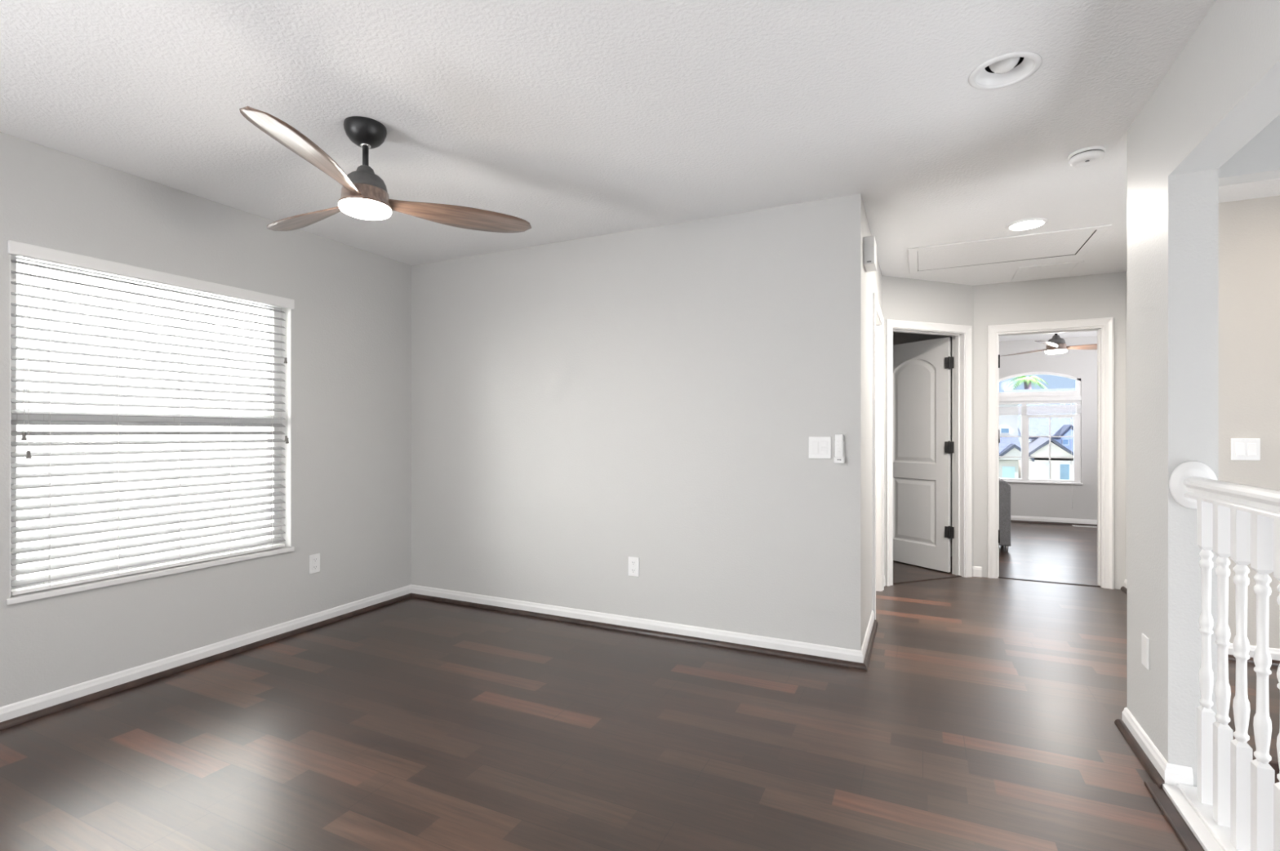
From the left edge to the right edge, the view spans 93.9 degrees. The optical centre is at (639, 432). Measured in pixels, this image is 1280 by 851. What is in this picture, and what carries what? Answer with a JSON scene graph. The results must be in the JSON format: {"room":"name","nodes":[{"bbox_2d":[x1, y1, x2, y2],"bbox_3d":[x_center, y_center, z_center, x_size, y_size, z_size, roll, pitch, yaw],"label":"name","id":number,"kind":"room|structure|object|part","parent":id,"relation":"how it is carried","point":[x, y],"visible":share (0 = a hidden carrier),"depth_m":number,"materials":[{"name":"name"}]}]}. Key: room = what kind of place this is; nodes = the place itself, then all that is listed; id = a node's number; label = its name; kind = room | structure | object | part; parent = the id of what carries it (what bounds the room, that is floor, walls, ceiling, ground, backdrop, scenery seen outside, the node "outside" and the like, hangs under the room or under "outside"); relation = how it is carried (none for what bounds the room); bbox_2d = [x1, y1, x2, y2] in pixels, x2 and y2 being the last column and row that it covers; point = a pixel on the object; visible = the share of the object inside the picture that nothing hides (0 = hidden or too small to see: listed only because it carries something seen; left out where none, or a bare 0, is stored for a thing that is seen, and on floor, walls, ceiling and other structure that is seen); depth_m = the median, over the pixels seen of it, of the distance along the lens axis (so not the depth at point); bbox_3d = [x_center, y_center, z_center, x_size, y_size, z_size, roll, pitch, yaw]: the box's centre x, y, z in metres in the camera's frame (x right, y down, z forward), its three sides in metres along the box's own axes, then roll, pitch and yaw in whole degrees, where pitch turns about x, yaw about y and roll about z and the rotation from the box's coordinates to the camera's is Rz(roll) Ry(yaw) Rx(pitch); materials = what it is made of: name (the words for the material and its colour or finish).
{"room":"upstairs loft","nodes":[
{"label":"upstairs loft","id":0,"kind":"room"},
{"bbox_2d":[0,132,411,706],"bbox_3d":[-3.289,-0.009,1.217,0.160,2.440,7.392,0,0,25],"label":"wall","id":1,"kind":"structure","parent":0,"point":[351,316],"depth_m":3.34,"materials":[{"name":"grey paint"}]},
{"bbox_2d":[5,254,294,605],"bbox_3d":[-2.406,-0.037,3.054,0.158,1.503,1.245,0,0,25],"label":"window","id":2,"kind":"structure","parent":1,"relation":"in","point":[20,598],"depth_m":3.17,"materials":[{"name":"white paint"}]},
{"bbox_3d":[-2.440,-0.070,3.069,0.044,0.058,1.121,0,0,25],"label":"meeting rail","id":3,"kind":"part","parent":2,"relation":"part of","materials":[{"name":"white paint"}]},
{"bbox_3d":[-2.379,0.701,3.041,0.098,0.026,1.245,0,0,25],"label":"sill","id":4,"kind":"part","parent":2,"relation":"part of","materials":[{"name":"white paint"}]},
{"bbox_2d":[7,240,294,595],"bbox_3d":[-2.368,-0.054,3.038,0.081,1.475,1.237,0,0,25],"label":"window blind","id":5,"kind":"object","parent":2,"relation":"attached to","point":[15,249],"visible":0.88,"depth_m":2.88,"materials":[{"name":"white paint"}]},
{"bbox_3d":[-2.586,-0.368,2.510,0.002,0.745,0.002,0,0,25],"label":"pull cord","id":6,"kind":"part","parent":5,"relation":"part of","materials":[{"name":"white fabric"}]},
{"bbox_3d":[-2.579,-0.331,2.523,0.002,0.821,0.002,0,0,25],"label":"pull cord","id":7,"kind":"part","parent":5,"relation":"part of","materials":[{"name":"white fabric"}]},
{"bbox_3d":[-2.583,-0.036,2.609,0.058,1.415,0.008,0,0,25],"label":"ladder cord","id":8,"kind":"part","parent":5,"relation":"part of","materials":[{"name":"white fabric"}]},
{"bbox_3d":[-2.479,-0.036,2.830,0.058,1.415,0.008,0,0,25],"label":"ladder cord","id":9,"kind":"part","parent":5,"relation":"part of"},
{"bbox_3d":[-2.383,0.674,3.034,0.050,0.018,1.181,0,0,25],"label":"rail","id":10,"kind":"part","parent":5,"relation":"part of","materials":[{"name":"white paint"}]},
{"bbox_3d":[-2.368,-0.036,3.065,0.058,1.415,0.008,0,0,25],"label":"ladder cord","id":11,"kind":"part","parent":5,"relation":"part of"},
{"bbox_3d":[-2.263,-0.036,3.287,0.058,1.415,0.008,0,0,25],"label":"ladder cord","id":12,"kind":"part","parent":5,"relation":"part of","materials":[{"name":"white fabric"}]},
{"bbox_3d":[-2.164,-0.036,3.497,0.058,1.415,0.008,0,0,25],"label":"ladder cord","id":13,"kind":"part","parent":5,"relation":"part of","materials":[{"name":"white fabric"}]},
{"bbox_3d":[-2.097,-0.358,3.544,0.002,0.765,0.002,0,0,25],"label":"pull cord","id":14,"kind":"part","parent":5,"relation":"part of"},
{"bbox_2d":[0,584,411,722],"bbox_3d":[-3.237,1.169,1.126,0.013,0.084,7.272,0,0,25],"label":"baseboard","id":15,"kind":"structure","parent":1,"relation":"attached to","point":[30,705],"depth_m":3.02,"materials":[{"name":"white paint"}]},
{"bbox_2d":[0,593,411,730],"bbox_3d":[-3.224,1.198,1.113,0.020,0.026,7.259,0,0,25],"label":"trim","id":16,"kind":"structure","parent":1,"relation":"attached to","point":[58,708],"depth_m":3.00,"materials":[{"name":"brown wood"}]},
{"bbox_2d":[309,553,319,573],"bbox_3d":[-2.018,0.817,3.711,0.009,0.116,0.072,0,0,25],"label":"wall outlet","id":17,"kind":"object","parent":1,"relation":"attached to","point":[314,560],"visible":1,"depth_m":3.71,"materials":[{"name":"white plastic"}]},
{"bbox_2d":[312,564,317,570],"bbox_3d":[-2.015,0.841,3.710,0.003,0.033,0.034,0,0,25],"label":"receptacle","id":18,"kind":"object","parent":17,"relation":"attached to","point":[314,566],"depth_m":3.71,"materials":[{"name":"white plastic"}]},
{"bbox_2d":[312,556,317,563],"bbox_3d":[-2.015,0.793,3.710,0.003,0.033,0.034,0,0,25],"label":"receptacle","id":19,"kind":"object","parent":17,"relation":"attached to","point":[314,558],"depth_m":3.71,"materials":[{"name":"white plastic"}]},
{"bbox_2d":[411,193,862,650],"bbox_3d":[-0.250,-0.009,3.803,3.127,2.440,0.120,0,0,25],"label":"wall","id":20,"kind":"structure","parent":0,"point":[657,395],"depth_m":3.58,"materials":[{"name":"grey paint"}]},
{"bbox_2d":[628,556,639,577],"bbox_3d":[-0.039,0.819,3.632,0.072,0.116,0.009,0,0,25],"label":"wall outlet","id":21,"kind":"object","parent":20,"relation":"attached to","point":[633,562],"visible":1,"depth_m":3.63,"materials":[{"name":"white plastic"}]},
{"bbox_2d":[631,568,635,573],"bbox_3d":[-0.040,0.843,3.629,0.034,0.033,0.003,0,0,25],"label":"receptacle","id":22,"kind":"object","parent":21,"relation":"attached to","point":[633,570],"depth_m":3.63,"materials":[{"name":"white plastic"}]},
{"bbox_2d":[631,560,635,566],"bbox_3d":[-0.040,0.795,3.629,0.034,0.033,0.003,0,0,25],"label":"receptacle","id":23,"kind":"object","parent":21,"relation":"attached to","point":[633,562],"depth_m":3.63,"materials":[{"name":"white plastic"}]},
{"bbox_2d":[411,584,863,663],"bbox_3d":[-0.273,1.169,3.740,3.140,0.084,0.013,0,0,25],"label":"baseboard","id":24,"kind":"structure","parent":20,"relation":"attached to","point":[837,653],"depth_m":3.56,"materials":[{"name":"white paint"}]},
{"bbox_2d":[411,593,866,670],"bbox_3d":[-0.265,1.198,3.718,3.147,0.026,0.020,0,0,25],"label":"trim","id":25,"kind":"structure","parent":20,"relation":"attached to","point":[613,627],"depth_m":3.53,"materials":[{"name":"wood"}]},
{"bbox_2d":[808,436,831,458],"bbox_3d":[0.950,0.083,3.162,0.116,0.116,0.013,0,0,25],"label":"light switch","id":26,"kind":"object","parent":20,"relation":"attached to","point":[820,447],"visible":1,"depth_m":3.16,"materials":[{"name":"white plastic"}]},
{"bbox_2d":[833,440,844,463],"bbox_3d":[1.038,0.104,3.113,0.052,0.116,0.026,0,0,25],"label":"cradle","id":27,"kind":"object","parent":20,"relation":"attached to","point":[836,460],"visible":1,"depth_m":3.10,"materials":[{"name":"white plastic"}]},
{"bbox_2d":[835,434,843,457],"bbox_3d":[1.038,0.084,3.112,0.042,0.144,0.017,0,0,25],"label":"remote control","id":28,"kind":"object","parent":27,"relation":"in","point":[838,437],"visible":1,"depth_m":3.11,"materials":[{"name":"white plastic"}]},
{"bbox_2d":[0,522,1279,850],"bbox_3d":[1.139,1.341,2.476,7.094,0.260,13.690,0,0,25],"label":"floor","id":29,"kind":"structure","parent":0,"point":[982,715],"depth_m":2.33,"materials":[{"name":"laminate"}]},
{"bbox_2d":[999,479,1010,551],"bbox_3d":[3.456,0.854,6.399,0.825,0.715,0.475,0,0,25],"label":"armchair","id":30,"kind":"object","parent":29,"relation":"on","point":[1004,487],"visible":0.16,"depth_m":6.04,"materials":[{"name":"grey fabric"}]},
{"bbox_3d":[3.711,1.180,6.055,0.040,0.062,0.040,0,0,25],"label":"leg","id":31,"kind":"part","parent":30,"relation":"part of","materials":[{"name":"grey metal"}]},
{"bbox_2d":[1071,524,1097,528],"bbox_3d":[5.709,1.208,7.639,0.300,0.006,0.090,0,0,25],"label":"floor vent","id":32,"kind":"object","parent":29,"relation":"in","point":[1072,525],"visible":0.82,"depth_m":7.63,"materials":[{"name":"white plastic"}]},
{"bbox_2d":[0,0,1279,341],"bbox_3d":[1.139,-1.329,2.476,7.094,0.200,13.690,0,0,25],"label":"ceiling","id":33,"kind":"structure","parent":0,"point":[569,119],"depth_m":2.26,"materials":[{"name":"white paint"}]},
{"bbox_2d":[239,106,531,233],"bbox_3d":[-1.235,-1.051,2.427,1.115,0.356,1.196,0,0,25],"label":"ceiling fan","id":34,"kind":"object","parent":33,"relation":"hanging from","point":[364,194],"visible":1,"depth_m":2.37,"materials":[{"name":"brown wood"}]},
{"bbox_3d":[-1.105,-0.932,2.022,0.158,0.045,0.615,0,0,2],"label":"blade","id":35,"kind":"part","parent":34,"relation":"part of","materials":[{"name":"brown wood"}]},
{"bbox_3d":[-1.434,-0.932,2.598,0.615,0.045,0.158,0,0,32],"label":"blade","id":36,"kind":"part","parent":34,"relation":"part of","materials":[{"name":"brown wood"}]},
{"bbox_3d":[-0.772,-0.932,2.595,0.615,0.045,0.158,0,0,-28],"label":"blade","id":37,"kind":"part","parent":34,"relation":"part of","materials":[{"name":"brown wood"}]},
{"bbox_2d":[968,51,1041,89],"bbox_3d":[1.241,-1.296,2.037,0.214,0.150,0.214,0,0,25],"label":"recessed light","id":38,"kind":"object","parent":33,"relation":"in","point":[1008,69],"visible":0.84,"depth_m":2.05,"materials":[{"name":"white plastic"}]},
{"bbox_3d":[1.241,-1.275,2.037,0.096,0.095,0.096,0,0,25],"label":"bulb","id":39,"kind":"part","parent":38,"relation":"part of","materials":[{"name":"white glass"}]},
{"bbox_2d":[907,224,1111,274],"bbox_3d":[2.437,-1.224,4.077,1.101,0.009,0.681,0,0,25],"label":"attic hatch","id":40,"kind":"object","parent":33,"relation":"attached to","point":[1074,242],"visible":1,"depth_m":4.03,"materials":[{"name":"white paint"}]},
{"bbox_2d":[1005,217,1048,231],"bbox_3d":[2.284,-1.224,3.533,0.208,0.010,0.208,0,0,25],"label":"recessed light","id":41,"kind":"object","parent":33,"relation":"in","point":[1031,223],"visible":1,"depth_m":3.52,"materials":[{"name":"white plastic"}]},
{"bbox_2d":[1011,261,1084,280],"bbox_3d":[3.096,-1.226,4.565,0.400,0.007,0.420,0,0,25],"label":"ceiling vent","id":42,"kind":"object","parent":33,"relation":"in","point":[1061,269],"visible":1,"depth_m":4.55,"materials":[{"name":"white metal"}]},
{"bbox_2d":[1000,333,1097,356],"bbox_3d":[4.419,-1.024,6.146,1.142,0.411,1.187,0,0,25],"label":"ceiling fan","id":43,"kind":"object","parent":33,"relation":"hanging from","point":[1056,344],"visible":0.73,"depth_m":6.19,"materials":[{"name":"brown wood"}]},
{"bbox_3d":[4.237,-0.877,6.610,0.158,0.045,0.615,0,0,-15],"label":"blade","id":44,"kind":"part","parent":43,"relation":"part of","materials":[{"name":"brown wood"}]},
{"bbox_3d":[4.079,-0.877,5.966,0.615,0.045,0.158,0,0,-45],"label":"blade","id":45,"kind":"part","parent":43,"relation":"part of","materials":[{"name":"brown wood"}]},
{"bbox_3d":[4.716,-0.877,6.152,0.615,0.045,0.158,0,0,15],"label":"blade","id":46,"kind":"part","parent":43,"relation":"part of","materials":[{"name":"brown wood"}]},
{"bbox_2d":[1067,146,1106,167],"bbox_3d":[1.970,-1.208,2.636,0.136,0.041,0.136,0,0,25],"label":"smoke detector","id":47,"kind":"object","parent":33,"relation":"attached to","point":[1089,156],"visible":1,"depth_m":2.60,"materials":[{"name":"white plastic"}]},
{"bbox_2d":[862,203,881,642],"bbox_3d":[1.491,-0.009,3.970,0.120,2.440,1.668,0,0,25],"label":"wall","id":48,"kind":"structure","parent":0,"point":[872,281],"depth_m":3.50,"materials":[{"name":"grey paint"}]},
{"bbox_2d":[861,610,874,660],"bbox_3d":[1.307,1.169,3.424,0.013,0.084,0.791,0,0,25],"label":"baseboard","id":49,"kind":"structure","parent":48,"relation":"attached to","point":[866,640],"depth_m":3.38,"materials":[{"name":"white paint"}]},
{"bbox_2d":[863,235,876,271],"bbox_3d":[1.261,-0.974,3.275,0.056,0.150,0.170,0,0,25],"label":"door chime","id":50,"kind":"object","parent":48,"relation":"attached to","point":[869,242],"visible":1,"depth_m":3.20,"materials":[{"name":"white plastic"}]},
{"bbox_2d":[863,619,877,669],"bbox_3d":[1.318,1.198,3.408,0.020,0.026,0.811,0,0,25],"label":"trim","id":51,"kind":"structure","parent":48,"relation":"attached to","point":[866,661],"depth_m":3.35,"materials":[{"name":"brown wood"}]},
{"bbox_2d":[872,293,884,619],"bbox_3d":[1.621,0.164,4.222,0.140,2.094,0.888,0,0,25],"label":"door frame","id":52,"kind":"structure","parent":48,"relation":"in","point":[877,317],"depth_m":4.54,"materials":[{"name":"white paint"}]},
{"bbox_2d":[893,332,951,556],"bbox_3d":[1.978,-0.009,6.365,2.740,2.440,0.100,0,0,25],"label":"wall","id":53,"kind":"structure","parent":0,"point":[899,338],"depth_m":5.93,"materials":[{"name":"grey paint"}]},
{"bbox_2d":[881,275,973,586],"bbox_3d":[2.331,-0.009,4.916,0.956,2.440,0.120,0,0,-20],"label":"wall","id":54,"kind":"structure","parent":0,"point":[902,299],"depth_m":4.85,"materials":[{"name":"grey paint"}]},
{"bbox_2d":[893,575,961,584],"bbox_3d":[2.340,1.208,4.892,0.736,0.006,0.030,0,0,-20],"label":"trim","id":55,"kind":"structure","parent":54,"relation":"attached to","point":[954,576],"depth_m":4.89,"materials":[{"name":"brown wood"}]},
{"bbox_2d":[885,319,972,586],"bbox_3d":[2.219,0.163,5.229,0.884,2.097,0.826,0,0,-20],"label":"door","id":56,"kind":"structure","parent":54,"relation":"in","point":[919,446],"depth_m":5.18,"materials":[{"name":"white paint"}]},
{"bbox_2d":[884,566,982,586],"bbox_3d":[2.347,1.169,4.830,1.064,0.084,0.075,0,0,-21],"label":"baseboard","id":57,"kind":"structure","parent":54,"relation":"attached to","point":[976,571],"depth_m":5.00,"materials":[{"name":"white paint"}]},
{"bbox_2d":[999,336,1097,519],"bbox_3d":[5.255,-0.009,8.024,4.150,2.440,0.140,0,0,25],"label":"wall","id":58,"kind":"structure","parent":0,"point":[1027,500],"depth_m":7.80,"materials":[{"name":"grey paint"}]},
{"bbox_2d":[999,371,1082,484],"bbox_3d":[5.276,-0.060,7.959,0.994,1.482,0.100,0,0,25],"label":"window","id":59,"kind":"structure","parent":58,"relation":"in","point":[1024,436],"depth_m":7.90,"materials":[{"name":"white paint"}]},
{"bbox_2d":[999,395,1081,508],"bbox_3d":[5.254,0.264,7.906,0.950,1.455,0.071,0,0,25],"label":"window blind","id":60,"kind":"object","parent":59,"relation":"attached to","point":[1011,410],"visible":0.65,"depth_m":7.87,"materials":[{"name":"white paint"}]},
{"bbox_3d":[5.579,0.286,7.726,0.005,1.410,0.024,0,0,8],"label":"pull cord","id":61,"kind":"part","parent":60,"relation":"part of","materials":[{"name":"white fabric"}]},
{"bbox_3d":[5.264,0.670,7.933,0.994,0.022,0.042,0,0,25],"label":"sill","id":62,"kind":"part","parent":59,"relation":"part of","materials":[{"name":"white paint"}]},
{"bbox_3d":[5.407,0.129,7.918,0.607,1.005,0.063,0,0,25],"label":"sash","id":63,"kind":"part","parent":59,"relation":"part of","materials":[{"name":"white paint"}]},
{"bbox_2d":[1010,515,1097,524],"bbox_3d":[5.268,1.169,7.934,4.050,0.084,0.013,0,0,25],"label":"baseboard","id":64,"kind":"structure","parent":58,"relation":"attached to","point":[1012,517],"depth_m":7.85,"materials":[{"name":"white paint"}]},
{"bbox_2d":[1010,520,1097,526],"bbox_3d":[5.260,1.198,7.919,4.050,0.026,0.020,0,0,25],"label":"trim","id":65,"kind":"structure","parent":58,"relation":"attached to","point":[1011,521],"depth_m":7.84,"materials":[{"name":"brown wood"}]},
{"bbox_2d":[973,271,1125,589],"bbox_3d":[4.188,-0.009,4.431,3.011,2.440,0.120,0,0,25],"label":"wall","id":66,"kind":"structure","parent":0,"point":[1103,295],"depth_m":4.82,"materials":[{"name":"grey paint"}]},
{"bbox_2d":[998,577,1100,586],"bbox_3d":[3.289,1.208,4.828,0.691,0.006,0.030,0,0,25],"label":"trim","id":67,"kind":"structure","parent":66,"relation":"attached to","point":[998,577],"depth_m":4.82,"materials":[{"name":"wood"}]},
{"bbox_2d":[987,317,1114,589],"bbox_3d":[3.296,0.164,4.841,0.841,2.094,0.140,0,0,25],"label":"door frame","id":68,"kind":"structure","parent":66,"relation":"in","point":[1104,327],"depth_m":4.69,"materials":[{"name":"white paint"}]},
{"bbox_2d":[1125,271,1127,579],"bbox_3d":[3.483,-0.009,3.932,0.120,2.440,1.385,0,0,25],"label":"wall","id":69,"kind":"structure","parent":0,"point":[1126,271],"depth_m":4.56,"materials":[{"name":"grey paint"}]},
{"bbox_2d":[1120,586,1127,595],"bbox_3d":[3.382,1.198,3.913,0.020,0.026,1.505,0,0,25],"label":"trim","id":70,"kind":"structure","parent":69,"relation":"attached to","point":[1123,588],"depth_m":4.53,"materials":[{"name":"brown wood"}]},
{"bbox_2d":[1124,579,1127,589],"bbox_3d":[3.397,1.169,3.906,0.013,0.084,1.505,0,0,25],"label":"baseboard","id":71,"kind":"structure","parent":69,"relation":"attached to","point":[1125,580],"depth_m":4.55,"materials":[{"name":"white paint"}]},
{"bbox_2d":[1127,0,1279,786],"bbox_3d":[0.542,-0.009,-0.776,0.130,2.440,7.060,0,0,25],"label":"wall","id":72,"kind":"structure","parent":0,"point":[1222,90],"depth_m":2.02,"materials":[{"name":"grey paint"}]},
{"bbox_2d":[1114,719,1164,788],"bbox_3d":[1.873,1.198,2.249,0.020,0.026,0.519,0,0,25],"label":"trim","id":73,"kind":"structure","parent":72,"relation":"attached to","point":[1136,748],"depth_m":2.21,"materials":[{"name":"brown wood"}]},
{"bbox_2d":[1141,633,1149,670],"bbox_3d":[1.887,0.819,2.232,0.006,0.116,0.072,0,0,25],"label":"blank wall plate","id":74,"kind":"object","parent":72,"relation":"attached to","point":[1144,640],"visible":1,"depth_m":2.23,"materials":[{"name":"white plastic"}]},
{"bbox_2d":[1122,707,1193,786],"bbox_3d":[1.946,1.169,2.214,0.143,0.084,0.479,0,0,25],"label":"baseboard","id":75,"kind":"structure","parent":72,"relation":"attached to","point":[1155,757],"depth_m":2.09,"materials":[{"name":"white paint"}]},
{"bbox_2d":[1144,782,1204,850],"bbox_3d":[0.858,1.206,0.151,0.046,0.011,4.206,0,0,25],"label":"trim","id":76,"kind":"structure","parent":72,"relation":"attached to","point":[1178,824],"depth_m":1.86,"materials":[{"name":"brown wood"}]},
{"bbox_2d":[1162,783,1242,850],"bbox_3d":[0.957,1.346,0.105,0.170,0.330,4.207,0,0,25],"label":"trim","id":77,"kind":"structure","parent":72,"relation":"attached to","point":[1198,816],"depth_m":1.84,"materials":[{"name":"white paint"}]},
{"bbox_2d":[1168,461,1279,850],"bbox_3d":[1.042,0.639,0.286,0.125,1.083,3.807,0,0,25],"label":"stair railing","id":78,"kind":"object","parent":77,"relation":"on","point":[1241,522],"visible":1,"depth_m":1.70,"materials":[{"name":"white paint"}]},
{"bbox_3d":[1.037,0.183,0.276,0.062,0.066,3.785,0,0,25],"label":"handrail","id":79,"kind":"part","parent":78,"relation":"part of","materials":[{"name":"white paint"}]},
{"bbox_2d":[1252,753,1279,773],"bbox_3d":[2.858,1.222,1.949,1.692,0.038,0.055,0,0,25],"label":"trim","id":80,"kind":"structure","parent":72,"relation":"attached to","point":[1273,762],"depth_m":2.18,"materials":[{"name":"brown wood"}]},
{"bbox_2d":[1218,195,1279,648],"bbox_3d":[3.699,-0.009,2.997,1.310,2.440,0.120,0,0,25],"label":"wall","id":81,"kind":"structure","parent":0,"point":[1249,230],"depth_m":3.15,"materials":[{"name":"beige paint"}]},
{"bbox_2d":[1231,438,1260,461],"bbox_3d":[3.201,0.093,3.159,0.116,0.116,0.013,0,0,25],"label":"light switch","id":82,"kind":"object","parent":81,"relation":"attached to","point":[1242,449],"visible":1,"depth_m":3.16,"materials":[{"name":"white plastic"}]},
{"bbox_2d":[1227,643,1279,661],"bbox_3d":[3.617,1.169,2.963,1.190,0.084,0.013,0,0,25],"label":"baseboard","id":83,"kind":"structure","parent":81,"relation":"attached to","point":[1275,653],"depth_m":3.14,"materials":[{"name":"white paint"}]},
{"bbox_2d":[1227,654,1279,666],"bbox_3d":[3.610,1.198,2.948,1.190,0.026,0.020,0,0,25],"label":"trim","id":84,"kind":"structure","parent":81,"relation":"attached to","point":[1231,658],"depth_m":3.13,"materials":[{"name":"brown wood"}]},
{"bbox_2d":[1218,114,1279,186],"bbox_3d":[2.861,-1.091,1.977,1.714,0.275,0.100,0,0,25],"label":"ceiling","id":85,"kind":"structure","parent":0,"point":[1259,160],"depth_m":2.21,"materials":[{"name":"white paint"}]},
{"label":"outside","id":86,"kind":"structure","parent":0,"visible":0},
{"bbox_3d":[28.302,4.086,36.510,100.000,0.150,69.800,0,0,25],"label":"ground","id":87,"kind":"structure","parent":86,"visible":0},
{"bbox_2d":[16,263,267,579],"bbox_3d":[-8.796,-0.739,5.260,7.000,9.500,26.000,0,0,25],"label":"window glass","id":88,"kind":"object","parent":87,"relation":"on","point":[20,268],"visible":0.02,"depth_m":5.99,"materials":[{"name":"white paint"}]},
{"bbox_2d":[999,391,1034,478],"bbox_3d":[13.164,1.116,26.750,6.360,5.790,8.380,0,0,25],"label":"house","id":89,"kind":"structure","parent":87,"relation":"on","point":[1008,424],"depth_m":22.55,"materials":[{"name":"beige paint"}]},
{"bbox_3d":[14.222,-0.049,23.300,0.260,0.180,0.014,0,0,25],"label":"pane","id":90,"kind":"part","parent":89,"relation":"part of","materials":[{"name":"blue glass"}]},
{"bbox_3d":[13.719,2.651,22.258,0.400,2.720,0.070,0,0,25],"label":"door","id":91,"kind":"part","parent":89,"relation":"part of","materials":[{"name":"teal paint"}]},
{"bbox_2d":[1004,375,1047,390],"bbox_3d":[22.150,0.376,34.289,2.419,7.275,2.387,0,0,-35],"label":"palm tree","id":92,"kind":"object","parent":87,"relation":"on","point":[1030,380],"visible":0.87,"depth_m":34.14,"materials":[{"name":"green plant"}]},
{"bbox_2d":[1003,388,1075,479],"bbox_3d":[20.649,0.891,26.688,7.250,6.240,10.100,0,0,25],"label":"window glass","id":93,"kind":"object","parent":87,"relation":"on","point":[1060,468],"visible":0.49,"depth_m":24.95,"materials":[{"name":"clear glass"}]},
{"bbox_3d":[15.710,2.611,23.535,0.650,2.800,0.060,0,0,25],"label":"garage door","id":94,"kind":"part","parent":93,"relation":"part of","materials":[{"name":"white paint"}]},
{"bbox_3d":[16.441,2.006,23.151,0.300,1.510,0.009,0,0,25],"label":"pane","id":95,"kind":"part","parent":93,"relation":"part of","materials":[{"name":"glass"}]},
{"bbox_3d":[18.232,0.436,25.619,0.190,0.210,0.013,0,0,25],"label":"pane","id":96,"kind":"part","parent":93,"relation":"part of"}
]}

